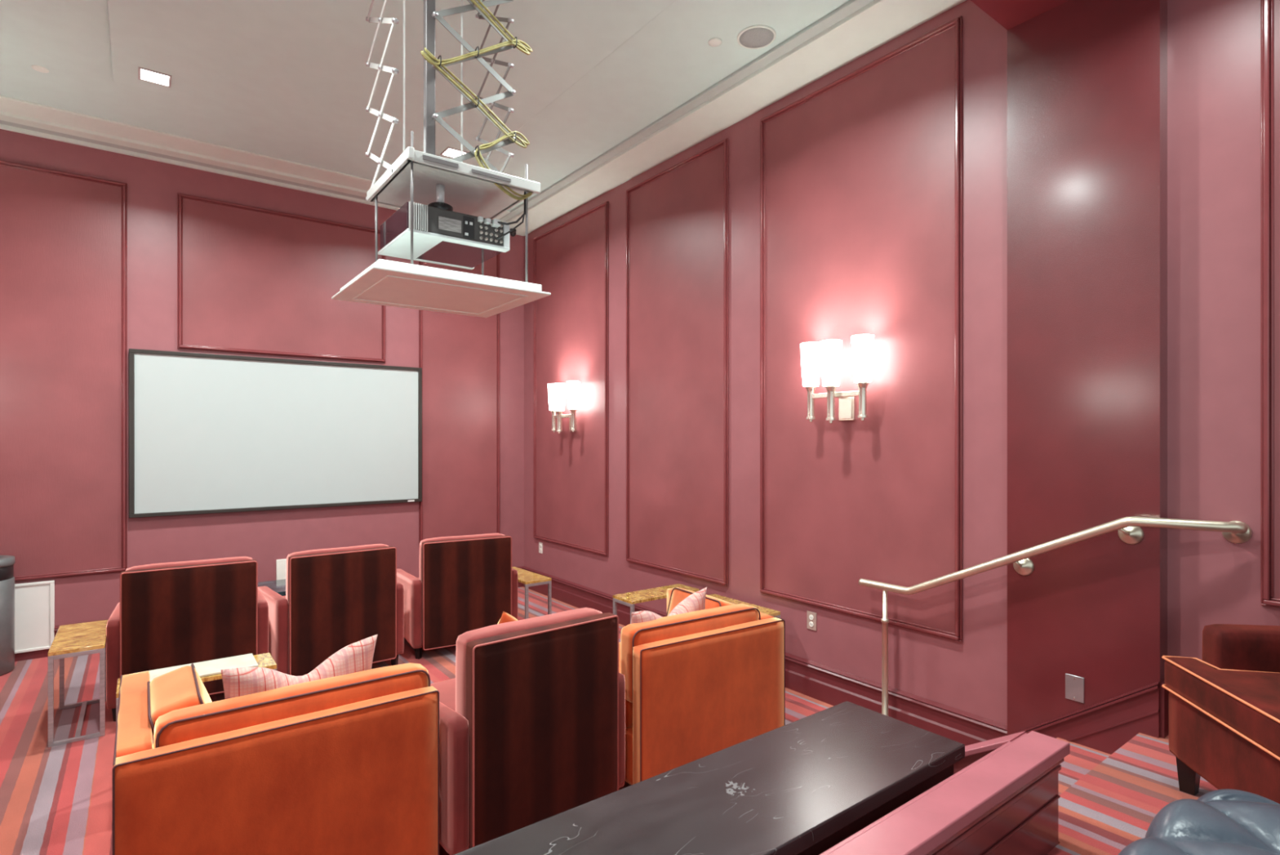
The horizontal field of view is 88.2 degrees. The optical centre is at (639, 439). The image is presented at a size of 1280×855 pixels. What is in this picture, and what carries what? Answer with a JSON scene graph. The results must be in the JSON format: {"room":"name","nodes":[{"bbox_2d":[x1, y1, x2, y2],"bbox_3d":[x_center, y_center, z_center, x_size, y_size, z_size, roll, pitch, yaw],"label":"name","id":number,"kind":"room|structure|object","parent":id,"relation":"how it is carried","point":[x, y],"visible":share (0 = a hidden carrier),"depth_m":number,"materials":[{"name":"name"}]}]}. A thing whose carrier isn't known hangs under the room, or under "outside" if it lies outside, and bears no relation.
{"room":"home theater","nodes":[
{"label":"home theater","id":0,"kind":"room"},
{"bbox_2d":[0,128,524,626],"bbox_3d":[-3.224,-0.350,6.096,4.904,4.000,0.120,0,0,-37],"label":"wall","id":1,"kind":"structure","parent":0,"point":[265,536],"depth_m":5.75,"materials":[{"name":"paint"}]},
{"bbox_2d":[14,580,54,653],"bbox_3d":[-4.604,1.331,4.958,0.310,0.515,0.028,0,0,-37],"label":"access panel","id":2,"kind":"object","parent":1,"relation":"attached to","point":[34,602],"visible":0.66,"depth_m":4.98,"materials":[{"name":"white paint"}]},
{"bbox_2d":[0,160,127,582],"bbox_3d":[-4.493,-0.506,5.043,0.910,3.127,0.030,0,0,-37],"label":"wall panel","id":3,"kind":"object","parent":1,"relation":"attached to","point":[64,234],"depth_m":5.08,"materials":[{"name":"paint"}]},
{"bbox_2d":[0,94,510,222],"bbox_3d":[-3.167,-2.325,5.727,4.350,0.050,0.537,0,0,-37],"label":"trim","id":4,"kind":"structure","parent":1,"relation":"attached to","point":[14,110],"depth_m":5.27,"materials":[{"name":"paint"}]},
{"bbox_2d":[14,565,524,661],"bbox_3d":[-3.178,1.538,6.034,4.704,0.225,0.034,0,0,-37],"label":"baseboard","id":5,"kind":"structure","parent":1,"relation":"attached to","point":[40,653],"depth_m":5.00,"materials":[{"name":"paint"}]},
{"bbox_2d":[128,348,422,517],"bbox_3d":[-3.172,-0.055,6.023,2.360,1.360,0.058,0,0,-37],"label":"projection screen","id":6,"kind":"object","parent":1,"relation":"attached to","point":[209,433],"visible":1,"depth_m":5.88,"materials":[{"name":"white paint"}]},
{"bbox_2d":[275,558,286,579],"bbox_3d":[-3.234,1.177,6.005,0.130,0.193,0.012,0,0,-37],"label":"wall plate","id":7,"kind":"object","parent":1,"relation":"attached to","point":[281,564],"visible":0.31,"depth_m":5.98,"materials":[{"name":"white plastic"}]},
{"bbox_2d":[177,192,386,362],"bbox_3d":[-3.191,-1.417,6.027,1.692,1.305,0.030,0,0,-37],"label":"trim","id":8,"kind":"structure","parent":1,"relation":"attached to","point":[255,280],"depth_m":5.93,"materials":[{"name":"paint"}]},
{"bbox_2d":[418,253,499,546],"bbox_3d":[-1.897,-0.490,7.004,0.891,3.160,0.030,0,0,-37],"label":"trim","id":9,"kind":"structure","parent":1,"relation":"attached to","point":[459,354],"depth_m":7.01,"materials":[{"name":"paint"}]},
{"bbox_2d":[0,586,833,854],"bbox_3d":[-1.444,1.700,3.739,4.904,0.100,5.987,0,0,-37],"label":"floor","id":10,"kind":"structure","parent":0,"point":[57,799],"depth_m":3.50,"materials":[{"name":"carpet"}]},
{"bbox_2d":[0,555,15,675],"bbox_3d":[-4.640,1.241,4.641,0.362,0.818,0.362,0,0,-37],"label":"waste bin","id":11,"kind":"object","parent":10,"relation":"on","point":[6,562],"visible":1,"depth_m":4.66,"materials":[{"name":"grey metal"}]},
{"bbox_2d":[48,619,108,746],"bbox_3d":[-3.277,1.395,3.872,0.238,0.510,0.640,0,0,-37],"label":"side table","id":12,"kind":"object","parent":10,"relation":"on","point":[72,640],"visible":0.89,"depth_m":3.69,"materials":[{"name":"brown wood"}]},
{"bbox_2d":[106,555,268,721],"bbox_3d":[-2.972,1.202,4.377,0.838,0.896,0.881,0,0,-34],"label":"armchair","id":13,"kind":"object","parent":10,"relation":"on","point":[171,614],"visible":0.85,"depth_m":4.00,"materials":[{"name":"fabric"}]},
{"bbox_2d":[125,555,252,570],"bbox_3d":[-2.801,1.006,4.128,0.679,0.502,0.168,0,0,-34],"label":"cushion","id":14,"kind":"object","parent":13,"relation":"on","point":[233,559],"depth_m":4.09,"materials":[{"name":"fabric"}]},
{"bbox_2d":[115,652,276,725],"bbox_3d":[-2.173,1.395,3.258,0.640,0.510,0.238,0,0,-37],"label":"side table","id":15,"kind":"object","parent":10,"relation":"on","point":[265,660],"visible":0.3,"depth_m":3.34,"materials":[{"name":"wood"}]},
{"bbox_2d":[133,653,258,681],"bbox_3d":[-2.186,1.133,3.255,0.505,0.011,0.230,0,0,-37],"label":"tray","id":16,"kind":"object","parent":15,"relation":"on","point":[211,667],"visible":0.55,"depth_m":3.30,"materials":[{"name":"stone"}]},
{"bbox_2d":[257,578,285,595],"bbox_3d":[-2.943,1.425,5.472,1.000,0.450,0.520,0,0,-37],"label":"table","id":17,"kind":"object","parent":10,"relation":"on","point":[278,586],"visible":0.04,"depth_m":5.47,"materials":[{"name":"stone"}]},
{"bbox_2d":[112,662,439,854],"bbox_3d":[-1.402,1.252,2.537,0.953,0.796,0.923,0,0,-37],"label":"chair","id":18,"kind":"object","parent":10,"relation":"on","point":[345,764],"visible":1,"depth_m":2.19,"materials":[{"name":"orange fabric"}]},
{"bbox_2d":[150,665,212,737],"bbox_3d":[-1.623,1.037,2.370,0.184,0.342,0.451,-20,12,-35],"label":"cushion","id":19,"kind":"object","parent":18,"relation":"on","point":[181,687],"depth_m":2.30,"materials":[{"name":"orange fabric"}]},
{"bbox_2d":[153,662,428,748],"bbox_3d":[-1.169,1.036,2.306,0.854,0.362,0.154,0,0,-37],"label":"cushion","id":20,"kind":"object","parent":18,"relation":"on","point":[193,723],"depth_m":2.22,"materials":[{"name":"orange fabric"}]},
{"bbox_2d":[220,634,377,698],"bbox_3d":[-1.229,0.960,2.404,0.174,0.424,0.534,0,0,44],"label":"throw pillow","id":21,"kind":"object","parent":18,"relation":"on","point":[357,656],"visible":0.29,"depth_m":2.36,"materials":[{"name":"fabric"}]},
{"bbox_2d":[257,543,404,675],"bbox_3d":[-2.293,1.202,4.875,0.838,0.896,0.881,0,0,-39],"label":"armchair","id":22,"kind":"object","parent":10,"relation":"on","point":[335,598],"visible":0.91,"depth_m":4.50,"materials":[{"name":"fabric"}]},
{"bbox_2d":[285,543,388,599],"bbox_3d":[-2.104,1.006,4.639,0.679,0.502,0.168,0,0,-39],"label":"cushion","id":23,"kind":"object","parent":22,"relation":"on","point":[375,545],"depth_m":4.53,"materials":[{"name":"fabric"}]},
{"bbox_2d":[396,533,517,658],"bbox_3d":[-1.545,1.202,5.476,0.838,0.896,0.881,0,0,-31],"label":"armchair","id":24,"kind":"object","parent":10,"relation":"on","point":[464,584],"visible":0.83,"depth_m":5.07,"materials":[{"name":"fabric"}]},
{"bbox_2d":[418,533,504,579],"bbox_3d":[-1.389,1.006,5.217,0.679,0.502,0.168,0,0,-31],"label":"cushion","id":25,"kind":"object","parent":24,"relation":"on","point":[491,535],"depth_m":5.11,"materials":[{"name":"fabric"}]},
{"bbox_2d":[430,607,625,854],"bbox_3d":[-0.637,1.202,3.019,0.838,0.896,0.881,0,0,-40],"label":"armchair","id":26,"kind":"object","parent":10,"relation":"on","point":[532,713],"visible":0.78,"depth_m":2.62,"materials":[{"name":"fabric"}]},
{"bbox_2d":[430,677,455,711],"bbox_3d":[-0.697,1.264,3.091,0.668,0.174,0.695,0,0,-40],"label":"seat cushion","id":27,"kind":"object","parent":26,"relation":"on","point":[446,688],"depth_m":3.10,"materials":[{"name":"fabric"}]},
{"bbox_2d":[497,610,517,623],"bbox_3d":[-0.586,1.023,3.126,0.133,0.478,0.493,0,0,42],"label":"throw pillow","id":28,"kind":"object","parent":26,"relation":"on","point":[505,617],"visible":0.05,"depth_m":3.03,"materials":[{"name":"orange fabric"}]},
{"bbox_2d":[455,607,602,717],"bbox_3d":[-0.444,1.006,2.788,0.679,0.502,0.168,0,0,-40],"label":"cushion","id":29,"kind":"object","parent":26,"relation":"on","point":[464,641],"depth_m":2.61,"materials":[{"name":"fabric"}]},
{"bbox_2d":[511,566,551,618],"bbox_3d":[-1.026,1.395,5.634,0.238,0.510,0.640,0,0,-39],"label":"side table","id":30,"kind":"object","parent":10,"relation":"on","point":[528,578],"visible":0.41,"depth_m":5.45,"materials":[{"name":"wood"}]},
{"bbox_2d":[613,583,699,622],"bbox_3d":[0.127,1.395,4.958,0.640,0.510,0.238,0,0,-37],"label":"side table","id":31,"kind":"object","parent":10,"relation":"on","point":[630,598],"visible":0.3,"depth_m":4.85,"materials":[{"name":"wood"}]},
{"bbox_2d":[618,586,785,785],"bbox_3d":[0.123,1.252,3.556,0.903,0.796,0.923,0,0,-34],"label":"chair","id":32,"kind":"object","parent":10,"relation":"on","point":[700,683],"visible":0.81,"depth_m":3.13,"materials":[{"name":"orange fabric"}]},
{"bbox_2d":[618,642,632,728],"bbox_3d":[0.051,1.271,3.581,0.796,0.175,0.795,0,0,-34],"label":"seat cushion","id":33,"kind":"object","parent":32,"relation":"on","point":[628,704],"depth_m":3.05,"materials":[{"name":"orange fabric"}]},
{"bbox_2d":[630,586,706,623],"bbox_3d":[0.135,0.985,3.314,0.554,0.445,0.170,0,0,-42],"label":"throw pillow","id":34,"kind":"object","parent":32,"relation":"on","point":[695,601],"visible":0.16,"depth_m":3.33,"materials":[{"name":"fabric"}]},
{"bbox_2d":[620,603,758,702],"bbox_3d":[0.264,1.036,3.261,0.804,0.362,0.154,0,0,-34],"label":"cushion","id":35,"kind":"object","parent":32,"relation":"on","point":[635,635],"depth_m":3.12,"materials":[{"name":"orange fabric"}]},
{"bbox_2d":[667,587,733,615],"bbox_3d":[0.332,1.037,3.697,0.184,0.342,0.451,19,-10,-32],"label":"cushion","id":36,"kind":"object","parent":32,"relation":"on","point":[679,594],"depth_m":3.75,"materials":[{"name":"orange fabric"}]},
{"bbox_2d":[453,701,964,854],"bbox_3d":[-0.075,1.290,1.478,2.362,0.720,0.426,0,0,-37],"label":"console table","id":37,"kind":"object","parent":10,"relation":"on","point":[806,785],"visible":0.81,"depth_m":1.74,"materials":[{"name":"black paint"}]},
{"bbox_2d":[708,593,780,617],"bbox_3d":[0.647,1.395,4.575,0.238,0.510,0.640,0,0,-37],"label":"side table","id":38,"kind":"object","parent":10,"relation":"on","point":[764,610],"visible":0.16,"depth_m":4.53,"materials":[{"name":"wood"}]},
{"bbox_2d":[1056,737,1111,795],"bbox_3d":[1.499,1.516,2.743,1.140,0.267,0.640,0,0,-37],"label":"stairs","id":39,"kind":"structure","parent":10,"relation":"on","point":[1082,759],"depth_m":2.82,"materials":[{"name":"carpet"}]},
{"bbox_2d":[0,0,849,211],"bbox_3d":[-1.634,-2.400,4.016,4.974,0.100,5.355,0,0,-37],"label":"ceiling","id":40,"kind":"structure","parent":0,"point":[670,60],"depth_m":4.38,"materials":[{"name":"paint"}]},
{"bbox_2d":[31,64,48,72],"bbox_3d":[-3.795,-2.346,4.177,0.084,0.007,0.084,0,0,-37],"label":"sprinkler cover","id":41,"kind":"object","parent":40,"relation":"attached to","point":[40,68],"visible":1,"depth_m":4.17,"materials":[{"name":"paint"}]},
{"bbox_2d":[106,0,675,165],"bbox_3d":[-1.443,-2.341,3.666,2.412,0.018,3.390,0,0,-37],"label":"ceiling","id":42,"kind":"structure","parent":40,"relation":"attached to","point":[297,64],"depth_m":3.98,"materials":[{"name":"paint"}]},
{"bbox_2d":[137,66,171,87],"bbox_3d":[-3.115,-2.329,4.239,0.170,0.006,0.170,0,0,-37],"label":"recessed light","id":43,"kind":"object","parent":42,"relation":"attached to","point":[144,74],"visible":1,"depth_m":4.24,"materials":[{"name":"grey metal"}]},
{"bbox_2d":[140,68,168,85],"bbox_3d":[-3.115,-2.330,4.239,0.146,0.003,0.146,0,0,-37],"label":"diffuser","id":44,"kind":"object","parent":43,"relation":"attached to","point":[148,75],"depth_m":4.24,"materials":[{"name":"white plastic"}]},
{"bbox_2d":[440,146,468,157],"bbox_3d":[-1.509,-2.329,5.365,0.170,0.006,0.170,0,0,-37],"label":"recessed light","id":45,"kind":"object","parent":42,"relation":"attached to","point":[450,152],"visible":0.64,"depth_m":5.35,"materials":[{"name":"white glass"}]},
{"bbox_2d":[443,148,466,157],"bbox_3d":[-1.509,-2.330,5.365,0.146,0.003,0.146,0,0,-37],"label":"diffuser","id":46,"kind":"object","parent":45,"relation":"attached to","point":[451,153],"depth_m":5.36,"materials":[{"name":"white plastic"}]},
{"bbox_2d":[331,0,551,317],"bbox_3d":[-0.911,-1.537,3.002,0.765,1.782,0.690,0,0,-37],"label":"lift","id":47,"kind":"object","parent":40,"relation":"hanging from","point":[414,176],"visible":0.95,"depth_m":2.90,"materials":[{"name":"grey metal"}]},
{"bbox_2d":[377,183,525,269],"bbox_3d":[-0.869,-0.995,3.037,0.517,0.260,0.505,0,0,-37],"label":"projector","id":48,"kind":"object","parent":47,"relation":"attached to","point":[442,235],"visible":0.98,"depth_m":2.92,"materials":[{"name":"grey plastic"}]},
{"bbox_2d":[408,200,427,231],"bbox_3d":[-0.925,-0.932,2.755,0.076,0.111,0.008,0,0,-37],"label":"vent","id":49,"kind":"object","parent":48,"relation":"attached to","point":[420,211],"depth_m":2.76,"materials":[{"name":"grey metal"}]},
{"bbox_2d":[509,228,515,236],"bbox_3d":[-1.389,-2.265,7.213,0.070,0.080,0.075,0,0,-37],"label":"cable","id":50,"kind":"object","parent":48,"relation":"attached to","point":[513,233],"visible":0.76,"depth_m":7.19,"materials":[{"name":"black plastic"}]},
{"bbox_2d":[498,0,874,221],"bbox_3d":[0.033,-2.339,5.033,0.080,0.022,4.968,0,0,-37],"label":"trim","id":51,"kind":"structure","parent":40,"relation":"attached to","point":[851,6],"depth_m":4.39,"materials":[{"name":"paint"}]},
{"bbox_2d":[708,37,721,46],"bbox_3d":[0.442,-2.345,3.894,0.080,0.010,0.080,0,0,-37],"label":"sprinkler cover","id":52,"kind":"object","parent":40,"relation":"attached to","point":[714,42],"visible":1,"depth_m":3.88,"materials":[{"name":"paint"}]},
{"bbox_2d":[737,24,776,48],"bbox_3d":[0.679,-2.344,3.846,0.224,0.012,0.224,0,0,-37],"label":"ceiling speaker","id":53,"kind":"object","parent":40,"relation":"attached to","point":[757,36],"visible":1,"depth_m":3.83,"materials":[{"name":"paint"}]},
{"bbox_2d":[377,227,510,269],"bbox_3d":[-0.907,-0.871,3.041,0.461,0.012,0.434,0,0,-37],"label":"tray","id":54,"kind":"object","parent":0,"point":[434,246],"depth_m":2.98,"materials":[{"name":"metal"}]},
{"bbox_2d":[524,0,1167,735],"bbox_3d":[0.498,-0.350,5.167,0.184,4.000,5.849,0,0,-37],"label":"wall","id":55,"kind":"structure","parent":0,"point":[1087,79],"depth_m":3.18,"materials":[{"name":"paint"}]},
{"bbox_2d":[538,542,542,553],"bbox_3d":[-1.076,1.165,7.146,0.010,0.116,0.074,0,0,-37],"label":"power outlet","id":56,"kind":"object","parent":55,"relation":"attached to","point":[540,544],"visible":1,"depth_m":7.14,"materials":[{"name":"white plastic"}]},
{"bbox_2d":[547,380,579,433],"bbox_3d":[-0.753,-0.315,6.525,0.229,0.504,0.498,0,0,-37],"label":"wall sconce","id":57,"kind":"object","parent":55,"relation":"attached to","point":[556,391],"visible":1,"depth_m":6.45,"materials":[{"name":"white glass"}]},
{"bbox_2d":[533,200,608,555],"bbox_3d":[-0.733,-0.570,6.675,0.030,3.290,1.431,0,0,-37],"label":"trim","id":58,"kind":"structure","parent":55,"relation":"attached to","point":[571,259],"depth_m":6.61,"materials":[{"name":"paint"}]},
{"bbox_2d":[626,137,728,586],"bbox_3d":[0.261,-0.575,5.359,0.030,3.300,1.267,0,0,-37],"label":"wall panel","id":59,"kind":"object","parent":55,"relation":"attached to","point":[677,217],"depth_m":5.31,"materials":[{"name":"paint"}]},
{"bbox_2d":[505,0,966,235],"bbox_3d":[0.126,-2.328,5.270,0.354,0.045,5.235,0,0,-37],"label":"trim","id":60,"kind":"structure","parent":55,"relation":"attached to","point":[878,22],"depth_m":4.39,"materials":[{"name":"paint"}]},
{"bbox_2d":[523,566,1007,746],"bbox_3d":[0.253,1.538,5.367,0.034,0.225,5.235,0,0,-37],"label":"baseboard","id":61,"kind":"structure","parent":55,"relation":"attached to","point":[831,686],"depth_m":4.00,"materials":[{"name":"paint"}]},
{"bbox_2d":[807,610,816,631],"bbox_3d":[1.106,1.165,4.257,0.010,0.116,0.074,0,0,-37],"label":"power outlet","id":62,"kind":"object","parent":55,"relation":"attached to","point":[811,616],"visible":1,"depth_m":4.25,"materials":[{"name":"white plastic"}]},
{"bbox_2d":[808,621,813,626],"bbox_3d":[1.104,1.187,4.255,0.004,0.034,0.034,0,0,-37],"label":"socket","id":63,"kind":"object","parent":62,"relation":"attached to","point":[811,623],"depth_m":4.25,"materials":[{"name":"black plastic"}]},
{"bbox_2d":[800,333,874,423],"bbox_3d":[1.179,-0.350,3.968,0.229,0.504,0.498,0,0,-37],"label":"wall sconce","id":64,"kind":"object","parent":55,"relation":"attached to","point":[828,353],"visible":1,"depth_m":3.90,"materials":[{"name":"white glass"}]},
{"bbox_2d":[760,15,962,641],"bbox_3d":[1.263,-0.586,4.034,0.030,3.298,1.415,0,0,-37],"label":"wall panel","id":65,"kind":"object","parent":55,"relation":"attached to","point":[861,174],"depth_m":3.92,"materials":[{"name":"paint"}]},
{"bbox_2d":[858,516,1252,715],"bbox_3d":[1.811,0.987,3.196,0.162,1.327,1.683,0,0,-42],"label":"handrail","id":66,"kind":"object","parent":55,"relation":"attached to","point":[1130,531],"visible":0.98,"depth_m":3.04,"materials":[{"name":"silver metal"}]},
{"bbox_2d":[1065,673,1084,702],"bbox_3d":[1.994,1.138,3.029,0.006,0.116,0.076,0,0,-37],"label":"blank plate","id":67,"kind":"object","parent":55,"relation":"attached to","point":[1074,685],"visible":1,"depth_m":3.03,"materials":[{"name":"metal"}]},
{"bbox_2d":[1010,680,1168,754],"bbox_3d":[2.023,1.332,3.029,0.100,0.636,0.629,0,0,-37],"label":"baseboard","id":68,"kind":"structure","parent":55,"relation":"attached to","point":[1106,727],"depth_m":2.89,"materials":[{"name":"paint"}]},
{"bbox_2d":[819,730,1070,854],"bbox_3d":[0.015,1.290,1.125,3.180,0.720,0.134,0,0,-37],"label":"wall","id":69,"kind":"structure","parent":0,"point":[1005,802],"depth_m":1.78,"materials":[{"name":"paint"}]},
{"bbox_2d":[953,730,1025,773],"bbox_3d":[0.895,1.295,2.506,0.110,0.711,1.020,0,0,-37],"label":"trim","id":70,"kind":"structure","parent":69,"relation":"attached to","point":[974,752],"depth_m":2.16,"materials":[{"name":"paint"}]},
{"bbox_2d":[970,0,1069,29],"bbox_3d":[1.159,-2.240,0.319,4.974,0.420,3.912,0,0,-37],"label":"ceiling","id":71,"kind":"structure","parent":0,"point":[1009,14],"depth_m":3.11,"materials":[{"name":"paint"}]},
{"bbox_2d":[1046,732,1217,854],"bbox_3d":[1.338,1.500,0.112,4.970,0.500,3.365,0,0,-37],"label":"floor","id":72,"kind":"structure","parent":0,"point":[1113,806],"depth_m":2.31,"materials":[{"name":"carpet"}]},
{"bbox_2d":[1118,788,1279,854],"bbox_3d":[1.297,1.028,1.137,0.871,0.445,0.773,0,0,-37],"label":"ottoman","id":73,"kind":"object","parent":72,"relation":"on","point":[1224,821],"visible":1,"depth_m":1.40,"materials":[{"name":"blue leather"}]},
{"bbox_2d":[1161,623,1279,804],"bbox_3d":[2.184,0.804,1.911,0.758,0.892,0.871,0,0,11],"label":"lounge chair","id":74,"kind":"object","parent":72,"relation":"on","point":[1224,704],"visible":0.99,"depth_m":2.18,"materials":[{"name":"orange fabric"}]},
{"bbox_2d":[1164,656,1279,756],"bbox_3d":[2.090,0.840,1.930,0.560,0.120,0.860,0,0,11],"label":"armrest","id":75,"kind":"object","parent":74,"relation":"on","point":[1243,700],"depth_m":2.11,"materials":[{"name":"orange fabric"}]},
{"bbox_2d":[1167,0,1279,659],"bbox_3d":[3.295,-0.190,1.548,0.084,3.680,3.298,0,0,-37],"label":"wall","id":76,"kind":"structure","parent":0,"point":[1214,46],"depth_m":2.72,"materials":[{"name":"paint"}]},
{"bbox_2d":[1260,0,1279,608],"bbox_3d":[2.797,-0.600,2.113,0.030,2.500,1.200,0,0,-37],"label":"trim","id":77,"kind":"structure","parent":76,"relation":"attached to","point":[1269,9],"depth_m":2.56,"materials":[{"name":"paint"}]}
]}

